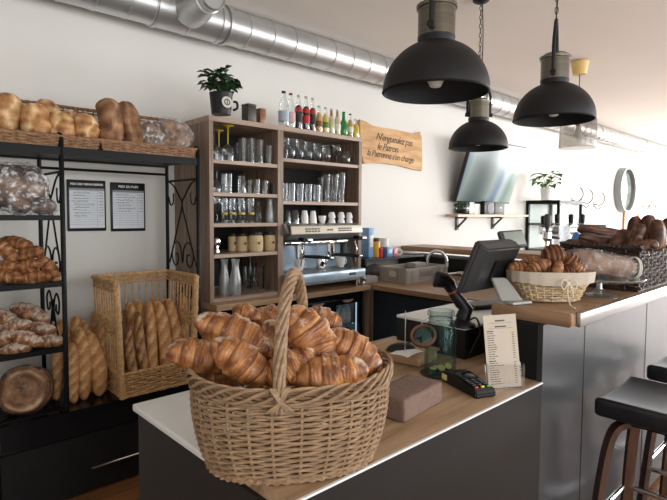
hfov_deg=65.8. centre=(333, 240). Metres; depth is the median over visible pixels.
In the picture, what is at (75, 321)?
baguette
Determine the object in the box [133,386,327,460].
countertop
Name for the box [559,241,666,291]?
crate
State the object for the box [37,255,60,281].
croissant
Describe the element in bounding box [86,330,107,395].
baguette
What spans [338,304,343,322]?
water bottle
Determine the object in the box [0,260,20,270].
croissant
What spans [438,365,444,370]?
coin
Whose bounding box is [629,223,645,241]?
loaf
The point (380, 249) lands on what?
can
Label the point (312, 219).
coffee cup
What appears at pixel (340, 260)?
coffee cup
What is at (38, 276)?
croissant
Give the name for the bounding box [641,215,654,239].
loaf
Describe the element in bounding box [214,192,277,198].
shelf
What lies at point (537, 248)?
shelf
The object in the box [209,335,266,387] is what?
croissant
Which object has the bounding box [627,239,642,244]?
loaf
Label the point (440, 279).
barcode scanner
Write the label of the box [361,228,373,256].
carton
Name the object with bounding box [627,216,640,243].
loaf
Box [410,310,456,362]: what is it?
jar
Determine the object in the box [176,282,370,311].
countertop
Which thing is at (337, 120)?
drink bottle
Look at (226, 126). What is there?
wine glass
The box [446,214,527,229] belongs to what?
wall shelf
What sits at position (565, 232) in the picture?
tap
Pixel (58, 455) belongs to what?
base cabinet
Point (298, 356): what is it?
croissant
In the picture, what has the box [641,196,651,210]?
coat hook
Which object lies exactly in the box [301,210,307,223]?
coffee cup
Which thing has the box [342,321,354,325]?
shelf
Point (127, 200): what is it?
sheet
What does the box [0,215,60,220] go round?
shelf
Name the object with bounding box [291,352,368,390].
croissant
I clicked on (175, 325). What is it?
baguette
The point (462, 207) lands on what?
terrarium
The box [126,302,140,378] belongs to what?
baguette
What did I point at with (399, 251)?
paper roll
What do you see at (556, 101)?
pendant lamp
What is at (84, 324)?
baguette
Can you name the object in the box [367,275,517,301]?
countertop
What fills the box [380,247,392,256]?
packet
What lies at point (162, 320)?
baguette
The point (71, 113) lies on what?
loaf
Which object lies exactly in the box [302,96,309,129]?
drink bottle
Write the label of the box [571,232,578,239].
bottle
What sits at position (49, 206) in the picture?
loaf
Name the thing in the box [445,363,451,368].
coin
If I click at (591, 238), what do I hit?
loaf
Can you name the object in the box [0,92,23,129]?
loaf
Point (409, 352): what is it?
receipt
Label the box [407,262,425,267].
tray
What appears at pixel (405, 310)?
spike
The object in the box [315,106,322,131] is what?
drink bottle
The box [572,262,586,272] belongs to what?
pastry
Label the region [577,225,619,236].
loaf
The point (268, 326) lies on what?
croissant
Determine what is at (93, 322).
baguette
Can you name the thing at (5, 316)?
croissant
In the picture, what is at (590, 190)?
coat hook
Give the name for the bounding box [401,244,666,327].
countertop
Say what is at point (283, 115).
drink bottle
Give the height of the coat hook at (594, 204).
0.307 m
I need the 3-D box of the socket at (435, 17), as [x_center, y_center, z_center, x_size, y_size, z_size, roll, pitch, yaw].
[0.386,-0.832,1.931,0.152,0.138,0.152,2,3,25]
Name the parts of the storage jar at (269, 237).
lid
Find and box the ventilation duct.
[55,0,666,158]
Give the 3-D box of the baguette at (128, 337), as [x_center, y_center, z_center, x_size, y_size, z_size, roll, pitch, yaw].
[-1.171,0.671,2.984,0.089,0.349,0.052,2,4,27]
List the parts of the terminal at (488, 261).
monitor casing, stand arm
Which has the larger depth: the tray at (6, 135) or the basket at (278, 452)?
the tray at (6, 135)
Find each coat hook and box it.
[571,187,583,205]
[581,190,593,207]
[593,192,604,209]
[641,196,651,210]
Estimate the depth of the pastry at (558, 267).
1.98 m
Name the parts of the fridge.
door, door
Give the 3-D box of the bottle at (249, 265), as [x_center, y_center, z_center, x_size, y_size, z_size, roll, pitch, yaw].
[-0.633,0.224,3.903,0.046,0.266,0.045,-3,4,-43]
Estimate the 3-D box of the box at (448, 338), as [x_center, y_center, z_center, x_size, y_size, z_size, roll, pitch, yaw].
[0.635,0.404,2.448,0.605,0.132,0.365,-3,4,-43]
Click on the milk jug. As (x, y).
(320, 263)
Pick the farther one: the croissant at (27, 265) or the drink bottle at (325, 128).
the drink bottle at (325, 128)
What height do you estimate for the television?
0.725 m
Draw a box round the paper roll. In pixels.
[397,248,402,255]
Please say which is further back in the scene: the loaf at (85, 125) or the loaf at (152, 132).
the loaf at (152, 132)
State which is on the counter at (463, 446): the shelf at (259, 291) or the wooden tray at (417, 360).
the wooden tray at (417, 360)
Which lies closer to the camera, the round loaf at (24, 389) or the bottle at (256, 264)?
the round loaf at (24, 389)
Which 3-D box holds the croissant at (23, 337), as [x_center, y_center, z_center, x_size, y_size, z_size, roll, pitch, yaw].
[-1.530,0.489,2.573,0.156,0.090,0.084,0,3,0]
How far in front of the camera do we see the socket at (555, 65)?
2.58 m
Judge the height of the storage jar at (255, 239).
0.138 m
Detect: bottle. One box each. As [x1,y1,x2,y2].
[247,256,252,287]
[255,261,257,286]
[278,91,288,121]
[286,93,295,123]
[295,95,302,128]
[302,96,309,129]
[309,98,315,130]
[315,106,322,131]
[322,107,328,132]
[329,109,334,133]
[334,110,340,133]
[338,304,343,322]
[340,112,347,135]
[344,303,350,321]
[347,114,352,135]
[353,119,358,136]
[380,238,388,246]
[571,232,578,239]
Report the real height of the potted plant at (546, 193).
0.392 m
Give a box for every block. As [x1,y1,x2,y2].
[466,202,473,213]
[474,204,479,213]
[494,202,504,214]
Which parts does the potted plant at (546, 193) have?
pot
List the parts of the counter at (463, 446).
panel, panel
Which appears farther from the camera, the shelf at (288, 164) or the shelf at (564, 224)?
the shelf at (564, 224)
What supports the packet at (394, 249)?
on the corner shelf at (405, 257)
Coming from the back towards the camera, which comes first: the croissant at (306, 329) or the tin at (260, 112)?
the tin at (260, 112)
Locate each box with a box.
[361,275,377,283]
[397,300,529,359]
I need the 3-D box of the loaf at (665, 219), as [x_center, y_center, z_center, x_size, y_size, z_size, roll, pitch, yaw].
[1.605,-0.038,2.473,0.061,0.149,0.088,3,4,36]
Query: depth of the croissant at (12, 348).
2.53 m
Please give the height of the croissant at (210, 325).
0.119 m
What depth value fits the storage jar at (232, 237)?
3.68 m
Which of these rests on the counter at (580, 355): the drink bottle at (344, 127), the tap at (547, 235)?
the tap at (547, 235)
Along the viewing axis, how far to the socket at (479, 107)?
3.48 m
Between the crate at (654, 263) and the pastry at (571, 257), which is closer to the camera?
the pastry at (571, 257)
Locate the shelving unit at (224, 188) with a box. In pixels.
[175,115,361,302]
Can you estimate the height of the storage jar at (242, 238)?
0.129 m
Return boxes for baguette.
[51,323,63,400]
[57,318,71,388]
[68,343,79,403]
[70,315,80,343]
[74,327,91,399]
[80,320,92,391]
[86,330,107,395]
[91,311,96,335]
[97,323,108,391]
[124,326,137,384]
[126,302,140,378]
[134,299,145,344]
[134,311,150,381]
[145,301,157,382]
[150,296,160,371]
[154,301,171,377]
[165,298,182,372]
[179,293,189,338]
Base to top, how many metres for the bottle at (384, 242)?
0.167 m
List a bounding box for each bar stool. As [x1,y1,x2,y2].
[592,376,666,499]
[637,356,666,499]
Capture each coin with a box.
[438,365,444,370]
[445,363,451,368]
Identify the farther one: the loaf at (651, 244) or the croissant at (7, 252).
the croissant at (7, 252)
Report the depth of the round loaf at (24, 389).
2.61 m
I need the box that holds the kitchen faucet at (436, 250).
[426,249,457,274]
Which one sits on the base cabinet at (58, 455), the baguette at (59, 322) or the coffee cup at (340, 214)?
the baguette at (59, 322)
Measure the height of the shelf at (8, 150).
0.040 m
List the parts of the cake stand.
plate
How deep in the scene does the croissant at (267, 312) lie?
1.36 m
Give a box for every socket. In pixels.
[416,0,457,35]
[468,97,489,117]
[539,51,571,79]
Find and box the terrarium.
[455,201,469,213]
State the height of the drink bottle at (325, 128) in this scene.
0.204 m
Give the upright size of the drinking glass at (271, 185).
0.074 m
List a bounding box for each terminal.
[442,369,495,398]
[457,230,531,305]
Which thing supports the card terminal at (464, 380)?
on the counter at (463, 446)
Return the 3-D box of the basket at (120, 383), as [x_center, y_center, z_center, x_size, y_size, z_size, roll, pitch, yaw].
[-1.129,0.531,3.099,0.508,0.664,0.410,-3,4,-43]
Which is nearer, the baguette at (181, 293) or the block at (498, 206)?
the baguette at (181, 293)
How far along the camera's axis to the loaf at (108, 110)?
2.85 m
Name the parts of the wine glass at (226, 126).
stem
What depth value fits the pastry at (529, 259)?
2.10 m
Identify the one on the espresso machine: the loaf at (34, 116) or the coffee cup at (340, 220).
the coffee cup at (340, 220)
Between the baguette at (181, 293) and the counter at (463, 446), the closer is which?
the counter at (463, 446)
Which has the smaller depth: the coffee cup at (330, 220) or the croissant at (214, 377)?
the croissant at (214, 377)
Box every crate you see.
[378,262,444,283]
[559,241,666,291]
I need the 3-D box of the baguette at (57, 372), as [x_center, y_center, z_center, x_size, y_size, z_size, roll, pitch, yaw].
[-1.525,0.665,2.849,0.071,0.410,0.127,-1,3,-26]
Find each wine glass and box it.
[214,130,223,146]
[222,125,233,143]
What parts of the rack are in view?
post, post, rail, post, post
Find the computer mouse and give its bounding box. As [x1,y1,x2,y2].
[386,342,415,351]
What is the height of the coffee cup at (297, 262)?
0.085 m
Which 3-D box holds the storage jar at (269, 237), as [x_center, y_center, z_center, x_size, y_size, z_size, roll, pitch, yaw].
[-0.467,0.003,3.785,0.094,0.136,0.094,1,3,20]
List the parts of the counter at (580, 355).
panel, panel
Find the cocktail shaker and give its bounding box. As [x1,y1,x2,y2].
[214,237,220,253]
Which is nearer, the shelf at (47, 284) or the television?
the shelf at (47, 284)
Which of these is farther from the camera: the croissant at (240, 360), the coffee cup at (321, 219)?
the coffee cup at (321, 219)
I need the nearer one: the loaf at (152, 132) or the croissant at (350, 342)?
the croissant at (350, 342)
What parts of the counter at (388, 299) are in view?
corner post, door, door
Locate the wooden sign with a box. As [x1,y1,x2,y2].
[358,119,421,170]
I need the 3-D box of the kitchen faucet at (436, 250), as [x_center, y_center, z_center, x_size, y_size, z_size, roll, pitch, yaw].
[0.975,0.215,4.595,0.304,0.279,0.055,0,3,2]
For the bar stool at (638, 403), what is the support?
on the floor
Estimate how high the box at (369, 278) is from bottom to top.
0.060 m
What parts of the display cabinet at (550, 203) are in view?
post, post, post, post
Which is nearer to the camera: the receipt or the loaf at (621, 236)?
the receipt
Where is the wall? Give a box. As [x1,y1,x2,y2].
[0,0,666,377]
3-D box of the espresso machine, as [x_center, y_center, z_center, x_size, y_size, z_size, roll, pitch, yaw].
[-0.191,0.114,4.156,0.794,0.514,0.565,-3,4,-43]
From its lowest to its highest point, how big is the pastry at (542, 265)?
0.076 m
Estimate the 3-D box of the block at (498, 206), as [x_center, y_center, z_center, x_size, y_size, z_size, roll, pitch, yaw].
[2.078,-0.415,6.597,0.236,0.156,0.123,-3,4,-43]
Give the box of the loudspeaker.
[475,201,493,214]
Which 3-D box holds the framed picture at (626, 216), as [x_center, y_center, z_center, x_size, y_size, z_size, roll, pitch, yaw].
[6.006,-0.430,10.355,0.986,0.380,0.030,-3,4,-43]
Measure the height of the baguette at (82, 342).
0.396 m
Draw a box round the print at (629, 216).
[627,214,637,223]
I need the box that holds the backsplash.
[283,244,339,269]
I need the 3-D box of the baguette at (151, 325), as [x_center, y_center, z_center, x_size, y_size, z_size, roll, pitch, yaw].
[-1.090,0.604,3.091,0.065,0.474,0.150,-1,3,-24]
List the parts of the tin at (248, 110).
lid, label panel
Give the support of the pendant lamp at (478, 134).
hanging from the ceiling
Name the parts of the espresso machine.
panel, steam knob, portafilter handle, cream panel, portafilter handle, panel, steam knob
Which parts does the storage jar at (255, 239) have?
lid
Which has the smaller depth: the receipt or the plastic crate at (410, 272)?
the receipt
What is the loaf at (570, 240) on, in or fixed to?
in the crate at (654, 263)
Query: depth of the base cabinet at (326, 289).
3.99 m
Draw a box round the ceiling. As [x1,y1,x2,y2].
[225,0,666,145]
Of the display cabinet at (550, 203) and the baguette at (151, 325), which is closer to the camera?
the baguette at (151, 325)
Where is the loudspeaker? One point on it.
(486, 207)
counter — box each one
[133,352,542,499]
[367,275,540,340]
[401,244,666,499]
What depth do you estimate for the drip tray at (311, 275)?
4.00 m
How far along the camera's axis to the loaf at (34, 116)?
2.57 m
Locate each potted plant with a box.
[197,65,242,116]
[529,171,563,199]
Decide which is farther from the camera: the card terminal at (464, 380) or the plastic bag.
the plastic bag
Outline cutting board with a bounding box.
[371,336,400,343]
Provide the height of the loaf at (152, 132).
0.194 m
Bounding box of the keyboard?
[469,299,499,309]
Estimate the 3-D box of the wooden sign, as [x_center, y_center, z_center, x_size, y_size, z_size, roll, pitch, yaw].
[0.600,-0.961,5.266,0.975,0.432,0.030,-3,4,-43]
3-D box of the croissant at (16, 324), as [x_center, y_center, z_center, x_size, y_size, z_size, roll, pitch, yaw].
[-1.608,0.435,2.617,0.167,0.083,0.083,0,3,-9]
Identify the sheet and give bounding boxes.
[66,179,105,230]
[110,182,144,231]
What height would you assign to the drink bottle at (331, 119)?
0.200 m
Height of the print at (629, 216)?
0.220 m
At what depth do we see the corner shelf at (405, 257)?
5.03 m
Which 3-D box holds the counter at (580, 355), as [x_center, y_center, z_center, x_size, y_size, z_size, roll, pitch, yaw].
[0.916,0.712,3.776,2.880,1.136,2.783,-3,4,-43]
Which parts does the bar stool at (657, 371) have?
leg, seat, leg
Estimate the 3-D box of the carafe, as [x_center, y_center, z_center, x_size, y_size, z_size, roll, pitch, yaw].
[-0.754,0.250,3.559,0.073,0.249,0.072,-3,4,-43]
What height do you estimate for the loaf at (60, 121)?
0.160 m
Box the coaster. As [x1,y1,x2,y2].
[420,367,452,379]
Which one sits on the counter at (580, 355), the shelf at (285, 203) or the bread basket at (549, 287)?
the bread basket at (549, 287)
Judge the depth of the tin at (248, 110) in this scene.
3.56 m
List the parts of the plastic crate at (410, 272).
label plate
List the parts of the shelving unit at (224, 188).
upright panel, upright panel, panel, upright panel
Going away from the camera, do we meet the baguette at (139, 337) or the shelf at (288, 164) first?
the baguette at (139, 337)
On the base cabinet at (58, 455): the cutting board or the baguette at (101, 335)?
the baguette at (101, 335)
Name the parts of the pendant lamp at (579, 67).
lamp shade, bulb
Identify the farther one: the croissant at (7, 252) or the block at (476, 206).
the block at (476, 206)
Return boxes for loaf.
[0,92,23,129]
[0,161,49,214]
[0,364,53,415]
[20,103,51,132]
[30,199,56,213]
[36,99,59,112]
[49,110,74,135]
[63,110,76,118]
[74,113,99,137]
[95,98,124,139]
[119,101,143,141]
[140,120,164,144]
[159,119,190,146]
[566,239,581,249]
[568,250,642,277]
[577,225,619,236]
[578,233,610,243]
[608,229,630,244]
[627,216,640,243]
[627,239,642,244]
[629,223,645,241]
[640,239,658,250]
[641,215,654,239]
[648,219,666,250]
[662,218,666,248]
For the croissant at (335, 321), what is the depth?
1.35 m
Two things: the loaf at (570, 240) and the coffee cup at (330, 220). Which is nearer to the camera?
the loaf at (570, 240)
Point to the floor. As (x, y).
(127, 488)
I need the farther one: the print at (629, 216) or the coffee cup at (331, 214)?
the print at (629, 216)
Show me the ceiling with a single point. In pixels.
(624, 42)
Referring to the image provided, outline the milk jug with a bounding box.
[315,259,327,268]
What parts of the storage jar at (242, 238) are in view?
lid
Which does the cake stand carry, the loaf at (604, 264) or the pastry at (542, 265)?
the loaf at (604, 264)
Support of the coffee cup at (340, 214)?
on the coffee cup at (340, 220)
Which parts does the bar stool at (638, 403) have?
leg, leg, seat, seat plate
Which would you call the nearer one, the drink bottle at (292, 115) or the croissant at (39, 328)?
the croissant at (39, 328)
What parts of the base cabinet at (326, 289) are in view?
panel, panel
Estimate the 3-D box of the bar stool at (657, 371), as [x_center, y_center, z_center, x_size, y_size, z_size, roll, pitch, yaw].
[1.752,0.980,2.445,0.475,0.792,0.445,-3,4,-43]
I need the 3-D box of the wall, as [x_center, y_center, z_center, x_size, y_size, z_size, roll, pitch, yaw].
[2.440,-0.364,7.195,17.000,2.970,0.200,-3,4,-43]
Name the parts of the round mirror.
glass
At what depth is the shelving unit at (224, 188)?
3.90 m
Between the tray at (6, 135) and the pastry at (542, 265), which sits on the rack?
the tray at (6, 135)
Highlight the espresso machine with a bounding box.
[282,222,365,293]
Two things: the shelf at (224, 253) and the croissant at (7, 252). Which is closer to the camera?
the croissant at (7, 252)
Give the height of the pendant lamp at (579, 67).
0.829 m
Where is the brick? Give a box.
[371,374,441,421]
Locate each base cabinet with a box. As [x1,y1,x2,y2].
[0,364,189,499]
[175,282,370,341]
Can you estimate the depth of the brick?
1.54 m
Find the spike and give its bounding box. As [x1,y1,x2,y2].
[404,310,405,350]
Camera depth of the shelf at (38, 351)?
2.56 m
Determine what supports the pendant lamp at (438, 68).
hanging from the ceiling
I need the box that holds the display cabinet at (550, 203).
[525,200,582,250]
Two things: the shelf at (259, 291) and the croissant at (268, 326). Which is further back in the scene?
the shelf at (259, 291)
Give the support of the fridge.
on the floor
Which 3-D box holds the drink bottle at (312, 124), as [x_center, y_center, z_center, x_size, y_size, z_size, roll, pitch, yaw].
[-0.161,-0.970,3.964,0.055,0.256,0.055,-3,4,-43]
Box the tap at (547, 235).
[542,214,559,246]
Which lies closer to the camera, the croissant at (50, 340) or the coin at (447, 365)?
the coin at (447, 365)
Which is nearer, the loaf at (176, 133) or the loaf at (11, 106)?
the loaf at (11, 106)
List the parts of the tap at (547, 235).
handle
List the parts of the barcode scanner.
handle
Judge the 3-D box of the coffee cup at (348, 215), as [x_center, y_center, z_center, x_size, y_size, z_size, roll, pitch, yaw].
[0.128,-0.211,4.246,0.058,0.044,0.057,-3,4,-43]
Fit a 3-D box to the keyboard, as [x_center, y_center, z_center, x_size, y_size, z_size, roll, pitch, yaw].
[0.764,0.318,2.570,0.240,0.024,0.120,-1,3,-23]
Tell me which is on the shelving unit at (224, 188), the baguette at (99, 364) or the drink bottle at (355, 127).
the drink bottle at (355, 127)
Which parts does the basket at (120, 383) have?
post, post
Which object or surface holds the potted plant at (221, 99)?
on the shelving unit at (224, 188)
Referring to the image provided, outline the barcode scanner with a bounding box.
[432,271,480,356]
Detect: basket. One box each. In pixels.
[91,269,199,399]
[185,267,392,485]
[506,269,595,308]
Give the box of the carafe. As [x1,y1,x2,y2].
[219,259,229,293]
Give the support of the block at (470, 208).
on the wall shelf at (464, 217)
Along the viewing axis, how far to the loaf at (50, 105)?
2.75 m
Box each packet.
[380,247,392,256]
[393,248,397,256]
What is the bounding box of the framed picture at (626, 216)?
[623,210,640,228]
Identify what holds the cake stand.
on the counter at (580, 355)
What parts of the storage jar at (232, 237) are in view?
lid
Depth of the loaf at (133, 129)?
2.94 m
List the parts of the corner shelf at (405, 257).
leg, leg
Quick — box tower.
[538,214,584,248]
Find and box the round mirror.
[614,167,636,212]
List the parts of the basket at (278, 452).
twisted handle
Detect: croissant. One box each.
[0,235,33,249]
[0,239,18,260]
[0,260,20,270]
[0,269,23,282]
[0,308,18,324]
[0,318,32,331]
[0,329,14,346]
[0,343,31,353]
[9,302,49,322]
[10,330,43,347]
[15,258,43,274]
[16,270,51,283]
[17,246,44,261]
[28,322,56,335]
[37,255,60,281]
[40,334,62,347]
[165,337,221,374]
[187,373,239,393]
[194,311,273,360]
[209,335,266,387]
[232,303,261,322]
[257,304,277,325]
[260,319,289,361]
[266,347,317,387]
[288,304,336,356]
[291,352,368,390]
[311,306,342,328]
[332,327,382,376]
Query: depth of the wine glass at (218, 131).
3.50 m
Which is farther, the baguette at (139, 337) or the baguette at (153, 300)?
the baguette at (153, 300)
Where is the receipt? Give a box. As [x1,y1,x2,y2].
[390,349,422,357]
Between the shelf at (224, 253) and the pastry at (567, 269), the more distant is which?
the shelf at (224, 253)
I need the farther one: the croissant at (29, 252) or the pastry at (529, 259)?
the croissant at (29, 252)
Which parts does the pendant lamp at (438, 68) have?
bulb, lamp shade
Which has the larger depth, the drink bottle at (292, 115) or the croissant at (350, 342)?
the drink bottle at (292, 115)
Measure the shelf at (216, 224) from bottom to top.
0.024 m
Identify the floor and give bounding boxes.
[63,474,666,499]
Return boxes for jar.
[228,233,236,250]
[236,233,247,251]
[248,232,262,251]
[263,232,274,250]
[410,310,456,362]
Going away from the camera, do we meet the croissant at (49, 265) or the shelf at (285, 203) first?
the croissant at (49, 265)
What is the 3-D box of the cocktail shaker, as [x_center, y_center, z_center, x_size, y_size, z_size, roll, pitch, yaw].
[-0.786,0.030,3.475,0.054,0.112,0.054,-3,4,-43]
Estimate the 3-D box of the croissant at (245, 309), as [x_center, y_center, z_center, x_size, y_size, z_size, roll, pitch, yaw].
[-0.220,0.184,1.310,0.077,0.052,0.049,0,3,0]
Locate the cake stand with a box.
[583,274,646,297]
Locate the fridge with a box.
[221,291,361,334]
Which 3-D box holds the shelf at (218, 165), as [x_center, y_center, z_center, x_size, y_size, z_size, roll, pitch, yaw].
[-0.749,-0.538,3.697,0.520,0.024,0.456,-3,4,-43]
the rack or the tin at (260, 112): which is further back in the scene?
the tin at (260, 112)
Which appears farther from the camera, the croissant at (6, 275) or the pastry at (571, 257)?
the croissant at (6, 275)
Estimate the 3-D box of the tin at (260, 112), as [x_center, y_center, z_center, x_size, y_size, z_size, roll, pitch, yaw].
[-0.515,-0.882,3.659,0.056,0.110,0.055,3,4,44]
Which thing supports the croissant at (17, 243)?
on the croissant at (29, 252)
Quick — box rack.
[0,132,200,424]
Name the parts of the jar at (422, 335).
lid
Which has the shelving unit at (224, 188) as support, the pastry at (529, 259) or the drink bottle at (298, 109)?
the drink bottle at (298, 109)
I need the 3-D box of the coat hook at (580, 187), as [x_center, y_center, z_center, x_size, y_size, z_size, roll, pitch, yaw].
[3.941,-0.713,8.314,0.060,0.307,0.188,-3,4,-43]
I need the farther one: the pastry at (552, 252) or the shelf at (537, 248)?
the shelf at (537, 248)
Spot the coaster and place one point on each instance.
(434, 374)
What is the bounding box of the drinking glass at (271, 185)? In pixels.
[270,184,273,193]
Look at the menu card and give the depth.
1.78 m
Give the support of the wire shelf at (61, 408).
attached to the rack
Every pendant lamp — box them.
[382,0,490,104]
[448,0,508,151]
[512,0,596,126]
[558,60,597,149]
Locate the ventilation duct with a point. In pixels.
(213, 21)
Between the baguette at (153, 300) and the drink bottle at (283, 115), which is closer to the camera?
the baguette at (153, 300)
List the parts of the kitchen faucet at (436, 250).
spout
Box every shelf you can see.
[0,142,196,167]
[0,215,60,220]
[0,279,61,291]
[0,342,63,361]
[0,397,64,424]
[213,159,277,170]
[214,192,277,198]
[214,222,277,226]
[214,249,276,257]
[214,285,276,302]
[283,158,358,170]
[283,201,357,205]
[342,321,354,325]
[361,253,423,274]
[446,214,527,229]
[529,223,578,225]
[529,247,543,250]
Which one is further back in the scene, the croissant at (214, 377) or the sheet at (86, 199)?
the sheet at (86, 199)
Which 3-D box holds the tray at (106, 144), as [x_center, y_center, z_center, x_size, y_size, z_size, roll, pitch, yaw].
[-1.172,-0.646,3.073,0.580,0.288,0.441,-3,4,-43]
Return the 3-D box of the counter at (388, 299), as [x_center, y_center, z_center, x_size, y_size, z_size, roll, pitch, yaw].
[0.921,0.813,4.467,1.087,0.900,1.790,-3,4,-43]
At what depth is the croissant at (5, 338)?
2.55 m
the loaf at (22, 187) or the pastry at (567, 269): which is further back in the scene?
the loaf at (22, 187)
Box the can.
[379,248,382,256]
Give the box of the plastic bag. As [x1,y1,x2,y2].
[366,264,381,275]
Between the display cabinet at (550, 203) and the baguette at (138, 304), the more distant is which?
the display cabinet at (550, 203)
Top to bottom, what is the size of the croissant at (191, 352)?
0.087 m
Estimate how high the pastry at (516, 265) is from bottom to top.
0.075 m
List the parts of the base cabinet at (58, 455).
drawer, handle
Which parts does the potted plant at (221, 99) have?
pot, pot handle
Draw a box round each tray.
[0,99,100,149]
[76,107,197,157]
[283,268,364,283]
[373,338,439,366]
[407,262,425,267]
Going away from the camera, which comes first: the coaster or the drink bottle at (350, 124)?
the coaster
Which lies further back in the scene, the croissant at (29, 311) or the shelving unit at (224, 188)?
the shelving unit at (224, 188)
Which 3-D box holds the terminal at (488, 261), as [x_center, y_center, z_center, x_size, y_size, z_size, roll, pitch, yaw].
[0.672,0.099,2.022,0.351,0.277,0.213,-3,4,-43]
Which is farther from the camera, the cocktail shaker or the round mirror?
the round mirror
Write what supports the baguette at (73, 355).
on the base cabinet at (58, 455)
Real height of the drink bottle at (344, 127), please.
0.196 m
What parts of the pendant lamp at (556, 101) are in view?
lamp shade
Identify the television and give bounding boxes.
[452,144,525,203]
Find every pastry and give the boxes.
[507,261,526,271]
[520,256,539,264]
[524,258,551,272]
[540,244,565,267]
[551,260,563,272]
[563,252,581,265]
[563,265,575,272]
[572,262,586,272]
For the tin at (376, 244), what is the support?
on the corner shelf at (405, 257)
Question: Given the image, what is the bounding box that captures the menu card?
[483,314,520,387]
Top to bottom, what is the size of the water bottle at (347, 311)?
0.168 m
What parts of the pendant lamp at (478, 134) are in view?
lamp shade, chain, cord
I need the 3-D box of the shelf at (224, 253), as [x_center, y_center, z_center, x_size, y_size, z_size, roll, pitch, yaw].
[-0.752,0.086,3.731,0.520,0.024,0.456,-3,4,-43]
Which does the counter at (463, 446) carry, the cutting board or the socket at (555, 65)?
the cutting board
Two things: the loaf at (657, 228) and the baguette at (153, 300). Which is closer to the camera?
the loaf at (657, 228)
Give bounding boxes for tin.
[241,103,256,121]
[256,108,265,122]
[373,238,380,256]
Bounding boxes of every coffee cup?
[294,259,305,270]
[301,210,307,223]
[309,211,316,222]
[318,216,325,222]
[328,212,334,217]
[328,218,334,222]
[335,256,346,266]
[337,212,344,217]
[337,218,344,222]
[346,212,351,217]

